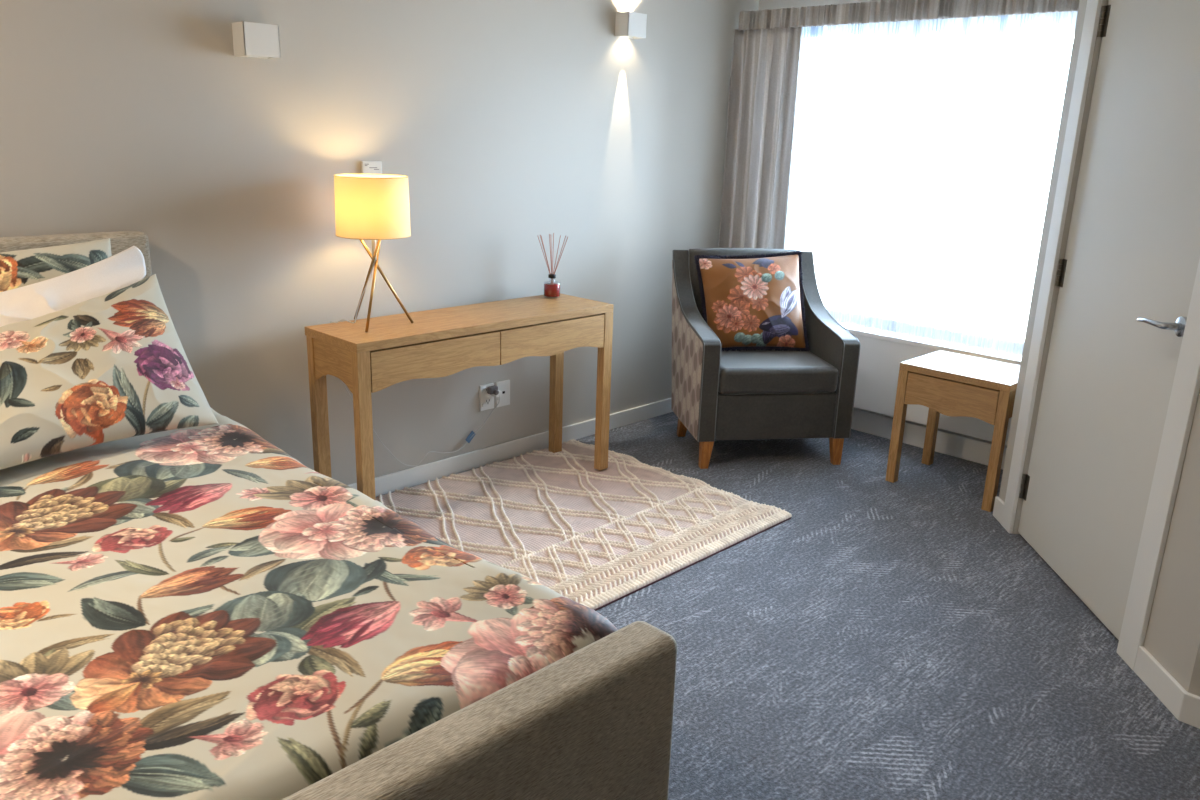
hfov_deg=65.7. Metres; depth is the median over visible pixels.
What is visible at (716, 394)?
armchair
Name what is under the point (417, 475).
baseboard
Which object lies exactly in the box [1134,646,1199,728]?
baseboard
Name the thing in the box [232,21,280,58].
wall light
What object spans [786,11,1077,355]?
window
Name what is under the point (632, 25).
wall light
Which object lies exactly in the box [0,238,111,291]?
pillow
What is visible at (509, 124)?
wall
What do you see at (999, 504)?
baseboard
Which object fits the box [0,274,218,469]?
pillow
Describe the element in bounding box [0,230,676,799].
bed
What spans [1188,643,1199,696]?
wall
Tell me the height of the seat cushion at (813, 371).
0.124 m
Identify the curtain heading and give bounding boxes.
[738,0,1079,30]
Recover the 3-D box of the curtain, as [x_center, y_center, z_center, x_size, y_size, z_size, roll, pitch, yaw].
[0.819,-0.926,4.952,0.396,1.970,0.092,17,22,42]
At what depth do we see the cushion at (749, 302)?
4.45 m
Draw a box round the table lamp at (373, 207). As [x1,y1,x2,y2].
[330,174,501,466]
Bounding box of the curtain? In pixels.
[718,26,801,248]
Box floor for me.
[377,412,1199,799]
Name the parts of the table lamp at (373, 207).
rod, lamp shade, rod, rod, cord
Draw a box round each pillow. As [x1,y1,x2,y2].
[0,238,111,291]
[0,246,145,326]
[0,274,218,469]
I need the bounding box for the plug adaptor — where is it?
[487,385,498,394]
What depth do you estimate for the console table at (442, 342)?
3.48 m
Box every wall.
[0,0,758,484]
[758,0,1006,445]
[999,0,1086,502]
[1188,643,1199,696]
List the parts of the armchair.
leg, panel, arm, leg, backrest, rail, arm, leg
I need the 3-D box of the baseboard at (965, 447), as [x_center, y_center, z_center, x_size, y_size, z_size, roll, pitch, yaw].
[1.417,0.120,4.863,1.826,0.110,0.035,17,22,42]
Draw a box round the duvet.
[0,407,617,799]
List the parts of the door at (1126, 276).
handle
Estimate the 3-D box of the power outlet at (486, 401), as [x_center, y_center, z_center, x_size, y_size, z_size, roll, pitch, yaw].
[-0.505,-0.013,4.152,0.014,0.118,0.078,17,22,42]
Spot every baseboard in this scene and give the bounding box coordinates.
[348,398,672,496]
[851,408,1006,468]
[993,496,1003,523]
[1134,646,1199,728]
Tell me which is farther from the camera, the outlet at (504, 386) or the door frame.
the outlet at (504, 386)
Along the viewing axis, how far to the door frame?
2.75 m
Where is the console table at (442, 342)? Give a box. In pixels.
[305,293,613,499]
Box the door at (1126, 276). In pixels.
[1018,0,1199,639]
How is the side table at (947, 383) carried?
on the floor
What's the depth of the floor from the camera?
2.80 m
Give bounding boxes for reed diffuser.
[538,233,567,296]
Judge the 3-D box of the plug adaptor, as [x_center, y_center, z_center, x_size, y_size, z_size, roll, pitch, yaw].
[-0.471,-0.042,4.136,0.049,0.036,0.045,17,22,42]
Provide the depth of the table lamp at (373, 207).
3.22 m
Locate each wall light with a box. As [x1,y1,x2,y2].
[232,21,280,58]
[615,11,646,38]
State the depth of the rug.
3.67 m
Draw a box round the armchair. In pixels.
[671,248,860,468]
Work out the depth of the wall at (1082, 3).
3.51 m
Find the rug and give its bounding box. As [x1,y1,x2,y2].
[375,439,791,610]
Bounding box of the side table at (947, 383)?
[886,350,1019,511]
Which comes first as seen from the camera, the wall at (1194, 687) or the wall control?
the wall at (1194, 687)
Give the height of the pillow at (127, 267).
0.414 m
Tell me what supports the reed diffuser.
on the console table at (442, 342)
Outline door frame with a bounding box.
[1001,0,1199,670]
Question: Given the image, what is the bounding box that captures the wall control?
[361,161,381,173]
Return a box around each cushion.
[694,250,809,351]
[718,349,837,394]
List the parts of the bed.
headboard, footboard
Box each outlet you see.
[479,383,493,410]
[495,379,509,406]
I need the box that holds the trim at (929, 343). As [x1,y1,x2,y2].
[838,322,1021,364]
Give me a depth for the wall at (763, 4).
4.75 m
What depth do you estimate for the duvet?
1.56 m

